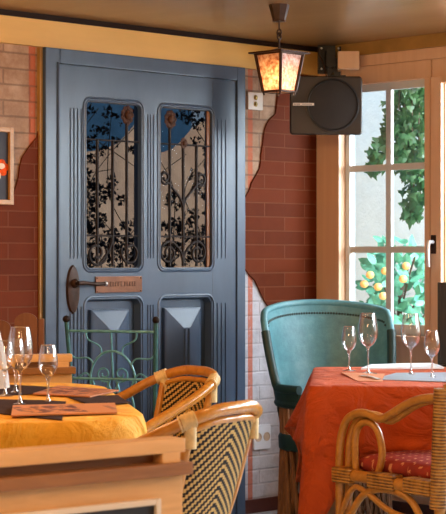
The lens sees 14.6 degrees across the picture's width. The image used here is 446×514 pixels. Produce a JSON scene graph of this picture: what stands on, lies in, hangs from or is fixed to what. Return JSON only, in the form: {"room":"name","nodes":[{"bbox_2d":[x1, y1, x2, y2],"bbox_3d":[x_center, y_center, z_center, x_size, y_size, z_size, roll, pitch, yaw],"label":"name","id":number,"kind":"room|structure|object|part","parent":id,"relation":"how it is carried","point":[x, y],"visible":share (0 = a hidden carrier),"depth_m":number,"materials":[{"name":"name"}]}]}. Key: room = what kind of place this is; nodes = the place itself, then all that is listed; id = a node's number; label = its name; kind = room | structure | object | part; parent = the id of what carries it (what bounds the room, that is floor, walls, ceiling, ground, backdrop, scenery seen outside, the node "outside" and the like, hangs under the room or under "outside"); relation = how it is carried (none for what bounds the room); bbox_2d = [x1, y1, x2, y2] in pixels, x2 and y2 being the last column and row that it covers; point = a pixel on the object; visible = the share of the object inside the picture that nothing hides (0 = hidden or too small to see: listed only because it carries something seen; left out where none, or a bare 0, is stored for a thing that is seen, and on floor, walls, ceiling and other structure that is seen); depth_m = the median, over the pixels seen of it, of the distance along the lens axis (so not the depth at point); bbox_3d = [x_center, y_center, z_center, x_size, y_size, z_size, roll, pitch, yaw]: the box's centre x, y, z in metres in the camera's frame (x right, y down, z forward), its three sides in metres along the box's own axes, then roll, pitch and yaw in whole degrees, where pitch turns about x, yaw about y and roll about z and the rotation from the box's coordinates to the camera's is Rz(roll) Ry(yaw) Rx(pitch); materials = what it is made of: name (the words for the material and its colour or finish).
{"room":"restaurant","nodes":[
{"label":"restaurant","id":0,"kind":"room"},
{"bbox_2d":[0,43,309,499],"bbox_3d":[-2.485,0.092,5.771,8.000,2.215,0.150,0,0,-44],"label":"wall","id":1,"kind":"structure","parent":0,"point":[18,63],"depth_m":8.16,"materials":[{"name":"paint"}]},
{"bbox_2d":[0,127,13,204],"bbox_3d":[-0.985,-0.374,7.067,0.318,0.318,0.024,0,0,-44],"label":"framed picture","id":2,"kind":"object","parent":1,"relation":"attached to","point":[6,133],"visible":1,"depth_m":7.16,"materials":[{"name":"brown wood"}]},
{"bbox_2d":[0,131,37,353],"bbox_3d":[-1.200,0.290,6.885,1.197,1.700,0.008,0,0,-44],"label":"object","id":3,"kind":"structure","parent":1,"relation":"attached to","point":[18,221],"depth_m":7.22,"materials":[{"name":"brick"}]},
{"bbox_2d":[37,47,42,318],"bbox_3d":[-0.767,0.161,7.291,0.015,2.079,0.020,0,0,-44],"label":"trim","id":4,"kind":"structure","parent":1,"relation":"attached to","point":[39,49],"depth_m":7.28,"materials":[{"name":"wood"}]},
{"bbox_2d":[43,47,244,513],"bbox_3d":[-0.356,0.161,7.719,1.169,2.079,0.207,0,0,-44],"label":"door","id":5,"kind":"structure","parent":1,"relation":"in","point":[144,158],"depth_m":7.67,"materials":[{"name":"paint"}]},
{"bbox_3d":[-0.575,0.112,7.405,0.159,0.042,0.054,0,0,-44],"label":"handle","id":6,"kind":"part","parent":5,"relation":"part of","materials":[{"name":"brown metal"}]},
{"bbox_3d":[-0.485,0.591,7.557,0.308,0.818,0.044,0,0,-44],"label":"panel","id":7,"kind":"part","parent":5,"relation":"part of","materials":[{"name":"paint"}]},
{"bbox_3d":[-0.486,-0.310,7.558,0.310,0.718,0.003,0,0,-44],"label":"glass","id":8,"kind":"part","parent":5,"relation":"part of","materials":[{"name":"clear glass"}]},
{"bbox_2d":[87,124,138,266],"bbox_3d":[-0.479,-0.279,7.550,0.296,0.642,0.012,0,0,-44],"label":"grille","id":9,"kind":"object","parent":5,"relation":"attached to","point":[112,149],"depth_m":7.55,"materials":[{"name":"black metal"}]},
{"bbox_3d":[-0.484,0.591,7.555,0.344,0.854,0.041,0,0,-44],"label":"panel molding","id":10,"kind":"part","parent":5,"relation":"part of","materials":[{"name":"paint"}]},
{"bbox_3d":[-0.477,-0.310,7.548,0.348,0.756,0.023,0,0,-44],"label":"pane molding","id":11,"kind":"part","parent":5,"relation":"part of","materials":[{"name":"paint"}]},
{"bbox_3d":[-0.452,0.119,7.559,0.263,0.070,0.006,0,0,-44],"label":"plate","id":12,"kind":"part","parent":5,"relation":"part of","materials":[{"name":"orange metal"}]},
{"bbox_3d":[-0.177,0.591,7.851,0.312,0.818,0.044,0,0,-44],"label":"panel","id":13,"kind":"part","parent":5,"relation":"part of","materials":[{"name":"paint"}]},
{"bbox_3d":[-0.178,-0.310,7.851,0.314,0.718,0.003,0,0,-44],"label":"glass","id":14,"kind":"part","parent":5,"relation":"part of","materials":[{"name":"clear glass"}]},
{"bbox_2d":[161,128,209,265],"bbox_3d":[-0.171,-0.277,7.844,0.300,0.637,0.012,0,0,-44],"label":"grille","id":15,"kind":"object","parent":5,"relation":"attached to","point":[185,152],"depth_m":7.85,"materials":[{"name":"black metal"}]},
{"bbox_3d":[-0.175,0.591,7.849,0.348,0.854,0.041,0,0,-44],"label":"panel molding","id":16,"kind":"part","parent":5,"relation":"part of","materials":[{"name":"paint"}]},
{"bbox_3d":[-0.169,-0.310,7.842,0.352,0.756,0.023,0,0,-44],"label":"pane molding","id":17,"kind":"part","parent":5,"relation":"part of","materials":[{"name":"paint"}]},
{"bbox_2d":[0,9,317,51],"bbox_3d":[-2.421,-1.004,5.704,8.000,0.023,0.036,0,0,-44],"label":"trim","id":18,"kind":"structure","parent":1,"relation":"attached to","point":[2,11],"depth_m":7.68,"materials":[{"name":"black wood"}]},
{"bbox_2d":[0,15,318,75],"bbox_3d":[-2.423,-0.936,5.707,8.000,0.112,0.028,0,0,-44],"label":"trim","id":19,"kind":"structure","parent":1,"relation":"attached to","point":[22,31],"depth_m":7.61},
{"bbox_2d":[246,92,262,110],"bbox_3d":[0.151,-0.732,8.163,0.098,0.083,0.021,0,0,-44],"label":"wall socket","id":20,"kind":"object","parent":1,"relation":"attached to","point":[254,100],"visible":0.99,"depth_m":8.15,"materials":[{"name":"beige plastic"}]},
{"bbox_2d":[252,424,270,449],"bbox_3d":[0.182,0.848,8.198,0.110,0.115,0.015,0,0,-44],"label":"wall outlet","id":21,"kind":"object","parent":1,"relation":"attached to","point":[264,441],"visible":0.82,"depth_m":8.20,"materials":[{"name":"white plastic"}]},
{"bbox_2d":[245,493,298,513],"bbox_3d":[-2.431,1.168,5.706,7.988,0.064,0.018,0,0,-44],"label":"baseboard","id":22,"kind":"structure","parent":1,"relation":"attached to","point":[257,505],"depth_m":8.18,"materials":[{"name":"brown wood"}]},
{"bbox_2d":[245,75,315,305],"bbox_3d":[0.274,-0.169,8.290,0.531,1.417,0.008,0,0,-44],"label":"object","id":23,"kind":"structure","parent":1,"relation":"attached to","point":[280,199],"depth_m":8.30,"materials":[{"name":"brick"}]},
{"bbox_2d":[0,0,445,46],"bbox_3d":[0.120,-1.065,3.039,8.300,0.100,7.700,0,0,-44],"label":"ceiling","id":24,"kind":"structure","parent":0,"point":[313,23],"depth_m":7.34,"materials":[{"name":"paint"}]},
{"bbox_2d":[248,3,309,96],"bbox_3d":[0.226,-0.832,7.000,0.176,0.366,0.176,0,0,43],"label":"hanging lantern","id":25,"kind":"object","parent":24,"relation":"hanging from","point":[278,69],"visible":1,"depth_m":6.97,"materials":[{"name":"brown metal"}]},
{"bbox_3d":[0.190,-0.741,6.961,0.128,0.145,0.025,0,0,43],"label":"glass pane","id":26,"kind":"part","parent":25,"relation":"part of","materials":[{"name":"glass"}]},
{"bbox_3d":[0.226,-0.892,7.000,0.021,0.114,0.021,0,0,-2],"label":"chain","id":27,"kind":"part","parent":25,"relation":"part of","materials":[{"name":"brown metal"}]},
{"bbox_3d":[0.226,-0.735,7.000,0.150,0.171,0.148,0,0,43],"label":"frame","id":28,"kind":"part","parent":25,"relation":"part of","materials":[{"name":"brown metal"}]},
{"bbox_3d":[0.265,-0.741,6.963,0.025,0.145,0.128,0,0,43],"label":"glass pane","id":29,"kind":"part","parent":25,"relation":"part of","materials":[{"name":"glass"}]},
{"bbox_2d":[251,510,365,513],"bbox_3d":[0.120,1.250,3.039,8.300,0.100,7.700,0,0,-44],"label":"floor","id":30,"kind":"structure","parent":0,"point":[272,511],"depth_m":8.17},
{"bbox_2d":[0,313,43,353],"bbox_3d":[-0.835,0.711,6.720,0.270,0.978,0.420,0,0,0],"label":"wooden chair","id":31,"kind":"object","parent":30,"relation":"on","point":[36,325],"visible":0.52,"depth_m":6.90,"materials":[{"name":"brown wood"}]},
{"bbox_3d":[-0.722,0.723,6.915,0.022,0.955,0.030,0,0,0],"label":"post","id":32,"kind":"part","parent":31,"relation":"part of","materials":[{"name":"brown wood"}]},
{"bbox_2d":[5,353,75,382],"bbox_3d":[-0.797,0.778,6.362,0.512,0.843,0.075,0,0,-13],"label":"wall","id":33,"kind":"structure","parent":30,"relation":"on","point":[47,362],"depth_m":6.37,"materials":[{"name":"brown wood"}]},
{"bbox_3d":[-0.803,0.371,6.361,0.500,0.028,0.055,0,0,-13],"label":"handrail","id":34,"kind":"part","parent":33,"relation":"part of","materials":[{"name":"brown wood"}]},
{"bbox_3d":[-0.799,0.814,6.365,0.490,0.772,0.040,0,0,-13],"label":"panel","id":35,"kind":"part","parent":33,"relation":"part of","materials":[{"name":"brown wood"}]},
{"bbox_2d":[0,436,192,513],"bbox_3d":[-0.598,0.778,3.061,1.312,0.843,0.075,0,0,-38],"label":"wall","id":36,"kind":"structure","parent":30,"relation":"on","point":[34,478],"depth_m":3.31,"materials":[{"name":"brown wood"}]},
{"bbox_2d":[10,498,160,513],"bbox_3d":[-0.299,0.685,3.262,0.444,0.429,0.014,0,0,-38],"label":"blackboard","id":37,"kind":"object","parent":36,"relation":"attached to","point":[145,506],"visible":1,"depth_m":3.33,"materials":[{"name":"wood"}]},
{"bbox_3d":[-0.600,0.814,3.063,1.290,0.772,0.040,0,0,-38],"label":"panel","id":38,"kind":"part","parent":36,"relation":"part of","materials":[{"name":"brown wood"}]},
{"bbox_3d":[-0.603,0.371,3.058,1.300,0.028,0.055,0,0,-38],"label":"handrail","id":39,"kind":"part","parent":36,"relation":"part of","materials":[{"name":"brown wood"}]},
{"bbox_2d":[63,315,159,416],"bbox_3d":[-0.375,0.717,7.111,0.419,0.970,0.499,0,0,18],"label":"garden chair","id":40,"kind":"object","parent":30,"relation":"on","point":[66,319],"visible":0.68,"depth_m":6.90,"materials":[{"name":"green metal"}]},
{"bbox_3d":[-0.611,0.728,6.965,0.021,0.948,0.081,0,0,36],"label":"leg","id":41,"kind":"part","parent":40,"relation":"part of","materials":[{"name":"green metal"}]},
{"bbox_3d":[-0.437,0.485,6.913,0.360,0.011,0.011,0,0,18],"label":"rail","id":42,"kind":"part","parent":40,"relation":"part of","materials":[{"name":"teal metal"}]},
{"bbox_3d":[-0.443,0.295,6.895,0.380,0.011,0.011,0,0,18],"label":"rail","id":43,"kind":"part","parent":40,"relation":"part of","materials":[{"name":"teal metal"}]},
{"bbox_3d":[-0.265,0.728,6.856,0.021,0.948,0.081,0,0,-1],"label":"leg","id":44,"kind":"part","parent":40,"relation":"part of","materials":[{"name":"green metal"}]},
{"bbox_2d":[116,365,220,437],"bbox_3d":[-0.279,0.793,5.988,0.504,0.820,0.453,0,0,-35],"label":"rattan armchair","id":45,"kind":"object","parent":30,"relation":"on","point":[177,396],"visible":0.43,"depth_m":6.13,"materials":[{"name":"brown wicker"}]},
{"bbox_3d":[-0.249,0.817,6.189,0.038,0.771,0.124,0,0,40],"label":"leg","id":46,"kind":"part","parent":45,"relation":"part of","materials":[{"name":"wicker"}]},
{"bbox_3d":[-0.146,0.618,6.080,0.135,0.364,0.295,0,0,-35],"label":"panel","id":47,"kind":"part","parent":45,"relation":"part of","materials":[{"name":"wicker"}]},
{"bbox_3d":[-0.112,0.443,6.104,0.062,0.045,0.325,0,0,-35],"label":"rail","id":48,"kind":"part","parent":45,"relation":"part of","materials":[{"name":"wicker"}]},
{"bbox_3d":[-0.079,0.817,5.946,0.124,0.771,0.038,0,0,-20],"label":"leg","id":49,"kind":"part","parent":45,"relation":"part of","materials":[{"name":"wicker"}]},
{"bbox_2d":[137,399,262,513],"bbox_3d":[-0.161,0.793,4.753,0.504,0.820,0.453,0,0,33],"label":"rattan armchair","id":50,"kind":"object","parent":30,"relation":"on","point":[217,446],"visible":0.8,"depth_m":4.60,"materials":[{"name":"beige wicker"}]},
{"bbox_3d":[-0.123,0.817,4.552,0.038,0.771,0.124,0,0,-42],"label":"leg","id":51,"kind":"part","parent":50,"relation":"part of","materials":[{"name":"wicker"}]},
{"bbox_3d":[-0.156,0.562,4.750,0.493,0.360,0.453,0,0,33],"label":"rail","id":52,"kind":"part","parent":50,"relation":"part of","materials":[{"name":"wicker"}]},
{"bbox_3d":[-0.024,0.618,4.665,0.135,0.364,0.295,0,0,33],"label":"panel","id":53,"kind":"part","parent":50,"relation":"part of","materials":[{"name":"beige wicker"}]},
{"bbox_3d":[0.011,0.443,4.643,0.062,0.045,0.325,0,0,33],"label":"rail","id":54,"kind":"part","parent":50,"relation":"part of","materials":[{"name":"wicker"}]},
{"bbox_3d":[0.037,0.817,4.802,0.124,0.771,0.038,0,0,18],"label":"leg","id":55,"kind":"part","parent":50,"relation":"part of","materials":[{"name":"wicker"}]},
{"bbox_2d":[260,299,395,513],"bbox_3d":[0.475,0.694,7.537,0.606,1.010,0.577,0,0,-13],"label":"barrel chair","id":56,"kind":"object","parent":30,"relation":"on","point":[299,336],"visible":0.55,"depth_m":7.70,"materials":[{"name":"teal leather"}]},
{"bbox_3d":[0.436,0.275,7.704,0.544,0.063,0.191,0,0,-13],"label":"nailhead trim","id":57,"kind":"part","parent":56,"relation":"part of","materials":[{"name":"teal leather"}]},
{"bbox_2d":[327,501,334,513],"bbox_3d":[0.780,0.832,6.660,0.860,0.736,1.020,0,0,4],"label":"dining table","id":58,"kind":"object","parent":30,"relation":"on","point":[332,509],"visible":0.11,"depth_m":6.23,"materials":[{"name":"wood"}]},
{"bbox_2d":[284,367,445,513],"bbox_3d":[0.784,0.705,6.712,1.122,0.502,1.253,0,0,4],"label":"tablecloth","id":59,"kind":"object","parent":58,"relation":"on","point":[328,395],"visible":0.73,"depth_m":6.14,"materials":[{"name":"red fabric"}]},
{"bbox_2d":[341,326,356,370],"bbox_3d":[0.504,0.366,6.960,0.060,0.179,0.060,0,0,-24],"label":"wine glass","id":60,"kind":"object","parent":59,"relation":"on","point":[347,369],"visible":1,"depth_m":6.95,"materials":[{"name":"clear glass"}]},
{"bbox_2d":[341,327,356,350],"bbox_3d":[0.504,0.327,6.960,0.060,0.098,0.060,0,0,-44],"label":"bowl","id":61,"kind":"object","parent":60,"relation":"on","point":[343,327],"depth_m":6.95,"materials":[{"name":"clear glass"}]},
{"bbox_2d":[341,372,384,381],"bbox_3d":[0.559,0.454,6.569,0.163,0.005,0.495,0,0,-4],"label":"napkin","id":62,"kind":"object","parent":59,"relation":"on","point":[355,376],"visible":0.91,"depth_m":6.58,"materials":[{"name":"paper"}]},
{"bbox_2d":[359,375,380,379],"bbox_3d":[0.549,0.447,6.491,0.025,0.006,0.210,0,0,-13],"label":"fork","id":63,"kind":"object","parent":62,"relation":"on","point":[359,375],"visible":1,"depth_m":6.47,"materials":[{"name":"silver metal"}]},
{"bbox_2d":[358,313,377,373],"bbox_3d":[0.568,0.338,6.811,0.078,0.237,0.078,0,0,-24],"label":"wine glass","id":64,"kind":"object","parent":59,"relation":"on","point":[361,313],"visible":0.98,"depth_m":6.80,"materials":[{"name":"clear glass"}]},
{"bbox_2d":[358,314,377,346],"bbox_3d":[0.568,0.285,6.811,0.078,0.131,0.078,0,0,-44],"label":"bowl","id":65,"kind":"object","parent":64,"relation":"on","point":[360,314],"depth_m":6.80,"materials":[{"name":"clear glass"}]},
{"bbox_2d":[361,363,443,369],"bbox_3d":[0.723,0.451,7.182,0.397,0.010,0.272,0,0,-13],"label":"folded paper","id":66,"kind":"object","parent":59,"relation":"on","point":[396,365],"visible":1,"depth_m":7.12,"materials":[{"name":"white paper"}]},
{"bbox_2d":[382,372,445,381],"bbox_3d":[0.741,0.454,6.598,0.310,0.003,0.514,0,0,11],"label":"placemat","id":67,"kind":"object","parent":59,"relation":"on","point":[422,376],"visible":0.98,"depth_m":6.53,"materials":[{"name":"white fabric"}]},
{"bbox_2d":[401,313,420,373],"bbox_3d":[0.727,0.338,6.724,0.078,0.237,0.078,0,0,-24],"label":"wine glass","id":68,"kind":"object","parent":67,"relation":"on","point":[405,313],"visible":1,"depth_m":6.72,"materials":[{"name":"clear glass"}]},
{"bbox_2d":[401,314,420,347],"bbox_3d":[0.727,0.285,6.724,0.078,0.131,0.078,0,0,-44],"label":"bowl","id":69,"kind":"object","parent":68,"relation":"on","point":[403,314],"depth_m":6.72,"materials":[{"name":"clear glass"}]},
{"bbox_2d":[424,330,439,376],"bbox_3d":[0.788,0.366,6.557,0.060,0.179,0.060,0,0,-24],"label":"wine glass","id":70,"kind":"object","parent":67,"relation":"on","point":[426,330],"visible":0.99,"depth_m":6.55,"materials":[{"name":"clear glass"}]},
{"bbox_2d":[424,331,439,356],"bbox_3d":[0.788,0.327,6.557,0.060,0.098,0.060,0,0,-44],"label":"bowl","id":71,"kind":"object","parent":70,"relation":"on","point":[426,331],"depth_m":6.55,"materials":[{"name":"clear glass"}]},
{"bbox_2d":[438,282,445,366],"bbox_3d":[1.014,0.281,7.246,0.240,0.350,0.090,0,0,19],"label":"menu board","id":72,"kind":"object","parent":59,"relation":"on","point":[441,285],"visible":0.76,"depth_m":7.27,"materials":[{"name":"wood"}]},
{"bbox_2d":[332,384,445,513],"bbox_3d":[0.808,0.777,5.970,0.594,0.850,0.666,0,0,-37],"label":"wicker armchair","id":73,"kind":"object","parent":30,"relation":"on","point":[377,481],"visible":1,"depth_m":5.86,"materials":[{"name":"wicker"}]},
{"bbox_3d":[0.577,0.825,5.878,0.028,0.750,0.495,0,0,-37],"label":"arm","id":74,"kind":"part","parent":73,"relation":"part of","materials":[{"name":"wicker"}]},
{"bbox_3d":[0.564,0.763,5.854,0.040,0.060,0.472,0,0,-37],"label":"seat rail","id":75,"kind":"part","parent":73,"relation":"part of","materials":[{"name":"wicker"}]},
{"bbox_2d":[359,450,430,478],"bbox_3d":[0.777,0.709,6.012,0.472,0.071,0.450,0,0,-37],"label":"seat cushion","id":76,"kind":"object","parent":73,"relation":"on","point":[407,463],"visible":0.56,"depth_m":5.90,"materials":[{"name":"red fabric"}]},
{"bbox_3d":[0.710,0.624,5.658,0.064,0.395,0.082,0,0,-37],"label":"post","id":77,"kind":"part","parent":73,"relation":"part of","materials":[{"name":"wicker"}]},
{"bbox_3d":[0.713,1.000,5.654,0.036,0.402,0.064,0,0,-37],"label":"leg","id":78,"kind":"part","parent":73,"relation":"part of","materials":[{"name":"wicker"}]},
{"bbox_3d":[-0.760,0.828,5.440,0.800,0.744,1.360,0,0,-10],"label":"dining table","id":79,"kind":"object","parent":30,"relation":"on","visible":0},
{"bbox_2d":[0,383,146,448],"bbox_3d":[-0.760,0.573,5.437,0.984,0.255,1.590,0,0,-10],"label":"tablecloth","id":80,"kind":"object","parent":79,"relation":"on","point":[128,423],"visible":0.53,"depth_m":4.76,"materials":[{"name":"yellow fabric"}]},
{"bbox_2d":[0,340,13,396],"bbox_3d":[-0.703,0.359,5.614,0.060,0.179,0.060,0,0,-24],"label":"wine glass","id":81,"kind":"object","parent":80,"relation":"on","point":[1,395],"visible":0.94,"depth_m":5.61,"materials":[{"name":"clear glass"}]},
{"bbox_3d":[-0.703,0.408,5.614,0.057,0.081,0.057,0,0,-44],"label":"stem","id":82,"kind":"part","parent":81,"relation":"part of","materials":[{"name":"clear glass"}]},
{"bbox_2d":[0,341,13,370],"bbox_3d":[-0.703,0.320,5.614,0.060,0.098,0.060,0,0,-44],"label":"bowl","id":83,"kind":"object","parent":81,"relation":"on","point":[11,341],"depth_m":5.61,"materials":[{"name":"clear glass"}]},
{"bbox_2d":[0,385,50,394],"bbox_3d":[-0.678,0.446,5.882,0.217,0.005,0.511,0,0,-8],"label":"napkin","id":84,"kind":"object","parent":80,"relation":"on","point":[24,389],"visible":0.76,"depth_m":5.83,"materials":[{"name":"black fabric"}]},
{"bbox_2d":[0,334,9,388],"bbox_3d":[-0.775,0.331,5.912,0.094,0.235,0.081,0,0,16],"label":"folded napkin","id":85,"kind":"object","parent":84,"relation":"on","point":[4,378],"visible":0.9,"depth_m":5.90,"materials":[{"name":"white fabric"}]},
{"bbox_2d":[6,338,24,391],"bbox_3d":[-0.684,0.359,5.738,0.060,0.179,0.060,0,0,-24],"label":"wine glass","id":86,"kind":"object","parent":84,"relation":"on","point":[11,338],"visible":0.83,"depth_m":5.74,"materials":[{"name":"clear glass"}]},
{"bbox_2d":[6,340,24,368],"bbox_3d":[-0.684,0.320,5.738,0.060,0.098,0.060,0,0,-44],"label":"bowl","id":87,"kind":"object","parent":86,"relation":"on","point":[22,340],"depth_m":5.73,"materials":[{"name":"clear glass"}]},
{"bbox_3d":[-0.684,0.408,5.738,0.057,0.081,0.057,0,0,-44],"label":"stem","id":88,"kind":"part","parent":86,"relation":"part of","materials":[{"name":"clear glass"}]},
{"bbox_2d":[0,399,65,419],"bbox_3d":[-0.575,0.446,5.122,0.244,0.006,0.787,0,0,-8],"label":"napkin","id":89,"kind":"object","parent":80,"relation":"on","point":[6,405],"visible":0.48,"depth_m":5.25,"materials":[{"name":"black fabric"}]},
{"bbox_2d":[7,326,32,403],"bbox_3d":[-0.615,0.330,5.273,0.078,0.237,0.078,0,0,-24],"label":"wine glass","id":90,"kind":"object","parent":89,"relation":"on","point":[14,326],"visible":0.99,"depth_m":5.27,"materials":[{"name":"clear glass"}]},
{"bbox_2d":[7,327,32,369],"bbox_3d":[-0.615,0.278,5.273,0.078,0.131,0.078,0,0,-44],"label":"bowl","id":91,"kind":"object","parent":90,"relation":"on","point":[10,327],"depth_m":5.27,"materials":[{"name":"clear glass"}]},
{"bbox_2d":[38,344,57,401],"bbox_3d":[-0.538,0.359,5.345,0.060,0.179,0.060,0,0,-24],"label":"wine glass","id":92,"kind":"object","parent":89,"relation":"on","point":[43,344],"visible":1,"depth_m":5.34,"materials":[{"name":"clear glass"}]},
{"bbox_2d":[38,346,57,376],"bbox_3d":[-0.538,0.320,5.345,0.060,0.098,0.060,0,0,-44],"label":"bowl","id":93,"kind":"object","parent":92,"relation":"on","point":[40,346],"depth_m":5.34,"materials":[{"name":"clear glass"}]},
{"bbox_2d":[11,403,116,415],"bbox_3d":[-0.457,0.440,5.029,0.372,0.004,0.318,0,0,-17],"label":"menu card","id":94,"kind":"object","parent":80,"relation":"on","point":[83,408],"visible":1,"depth_m":5.00,"materials":[{"name":"orange paper"}]},
{"bbox_2d":[33,385,118,396],"bbox_3d":[-0.473,0.441,5.717,0.246,0.004,0.442,0,0,8],"label":"menu card","id":95,"kind":"object","parent":80,"relation":"on","point":[58,390],"visible":1,"depth_m":5.68,"materials":[{"name":"orange paper"}]},
{"bbox_2d":[65,395,130,403],"bbox_3d":[-0.370,0.446,5.414,0.170,0.006,0.390,0,0,-18],"label":"napkin","id":96,"kind":"object","parent":80,"relation":"on","point":[116,399],"visible":0.8,"depth_m":5.42,"materials":[{"name":"black fabric"}]},
{"bbox_2d":[342,58,445,504],"bbox_3d":[3.046,0.092,5.827,0.085,2.215,7.400,0,0,-44],"label":"wall","id":97,"kind":"structure","parent":0,"point":[418,354],"depth_m":8.03,"materials":[{"name":"beige paint"}]},
{"bbox_2d":[290,46,361,134],"bbox_3d":[0.455,-0.784,8.109,0.330,0.461,0.492,0,0,-3],"label":"loudspeaker","id":98,"kind":"object","parent":97,"relation":"attached to","point":[330,104],"visible":0.94,"depth_m":7.87,"materials":[{"name":"black plastic"}]},
{"bbox_2d":[309,80,356,128],"bbox_3d":[0.497,-0.688,7.872,0.224,0.224,0.006,0,0,-3],"label":"grille","id":99,"kind":"object","parent":98,"relation":"attached to","point":[332,103],"depth_m":7.87,"materials":[{"name":"black fabric"}]},
{"bbox_2d":[337,51,358,69],"bbox_3d":[0.590,-0.925,8.190,0.100,0.082,0.050,0,0,0],"label":"block","id":100,"kind":"object","parent":98,"relation":"attached to","point":[346,60],"visible":1,"depth_m":8.16,"materials":[{"name":"brown wood"}]},
{"bbox_2d":[316,70,341,299],"bbox_3d":[0.513,0.120,8.408,0.022,2.040,0.148,0,0,-44],"label":"trim","id":101,"kind":"structure","parent":97,"relation":"attached to","point":[328,147],"depth_m":8.39,"materials":[{"name":"brown wood"}]},
{"bbox_2d":[345,78,430,343],"bbox_3d":[0.778,-0.212,8.173,0.138,1.215,0.556,0,0,-44],"label":"window","id":102,"kind":"structure","parent":97,"relation":"in","point":[410,333],"depth_m":8.18,"materials":[{"name":"white"}]},
{"bbox_3d":[0.767,0.380,8.157,0.100,0.030,0.536,0,0,-44],"label":"sill","id":103,"kind":"part","parent":102,"relation":"part of","materials":[{"name":"brown wood"}]},
{"bbox_3d":[0.958,-0.227,7.981,0.068,1.184,0.031,0,0,-44],"label":"post","id":104,"kind":"part","parent":102,"relation":"part of","materials":[{"name":"brown wood"}]},
{"bbox_2d":[336,32,445,57],"bbox_3d":[3.015,-0.986,5.777,0.030,0.059,7.370,0,0,-44],"label":"trim","id":105,"kind":"structure","parent":97,"relation":"attached to","point":[438,39],"depth_m":8.07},
{"bbox_2d":[342,58,445,83],"bbox_3d":[3.069,-0.861,5.732,0.014,0.082,7.230,0,0,-44],"label":"trim","id":106,"kind":"structure","parent":97,"relation":"attached to","point":[422,69],"depth_m":8.08,"materials":[{"name":"brown wood"}]},
{"bbox_2d":[364,500,433,513],"bbox_3d":[3.064,1.168,5.734,0.018,0.064,7.240,0,0,-44],"label":"baseboard","id":107,"kind":"structure","parent":97,"relation":"attached to","point":[403,507],"depth_m":8.05,"materials":[{"name":"brown wood"}]},
{"bbox_2d":[359,46,445,66],"bbox_3d":[3.014,-0.930,5.790,0.012,0.052,7.390,0,0,-44],"label":"trim","id":108,"kind":"structure","parent":97,"relation":"attached to","point":[435,52],"depth_m":8.07,"materials":[{"name":"brown wood"}]},
{"bbox_2d":[426,76,445,338],"bbox_3d":[1.152,-0.223,7.721,0.104,1.195,0.595,0,0,-44],"label":"window","id":109,"kind":"structure","parent":97,"relation":"in","point":[437,83],"depth_m":7.91,"materials":[{"name":"brown wood"}]},
{"bbox_3d":[0.940,-0.016,7.900,0.044,0.123,0.020,0,0,-44],"label":"handle","id":110,"kind":"part","parent":109,"relation":"part of","materials":[{"name":"silver metal"}]},
{"bbox_3d":[0.958,-0.058,7.918,0.006,0.085,0.028,0,0,-44],"label":"handle plate","id":111,"kind":"part","parent":109,"relation":"part of","materials":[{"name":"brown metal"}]},
{"label":"outside","id":112,"kind":"structure","parent":0,"visible":0},
{"bbox_3d":[0.463,1.400,8.477,18.000,0.100,18.000,0,0,-44],"label":"ground","id":113,"kind":"structure","parent":112,"visible":0},
{"bbox_2d":[355,91,424,324],"bbox_3d":[3.769,-0.825,8.450,0.150,4.350,11.400,0,0,-44],"label":"wall","id":114,"kind":"structure","parent":113,"relation":"on","point":[370,194],"depth_m":11.29,"materials":[{"name":"white paint"}]},
{"bbox_2d":[355,234,424,324],"bbox_3d":[0.899,0.611,8.752,0.476,1.478,0.444,0,0,-1],"label":"tree","id":115,"kind":"object","parent":113,"relation":"on","point":[375,268],"visible":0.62,"depth_m":8.66,"materials":[{"name":"green plant"}]},
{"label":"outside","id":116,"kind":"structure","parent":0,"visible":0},
{"bbox_2d":[364,87,424,230],"bbox_3d":[0.874,-0.573,8.497,0.365,0.889,0.239,0,0,-6],"label":"ivy","id":117,"kind":"object","parent":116,"point":[409,122],"visible":0.64,"depth_m":8.47,"materials":[{"name":"green plant"}]}
]}

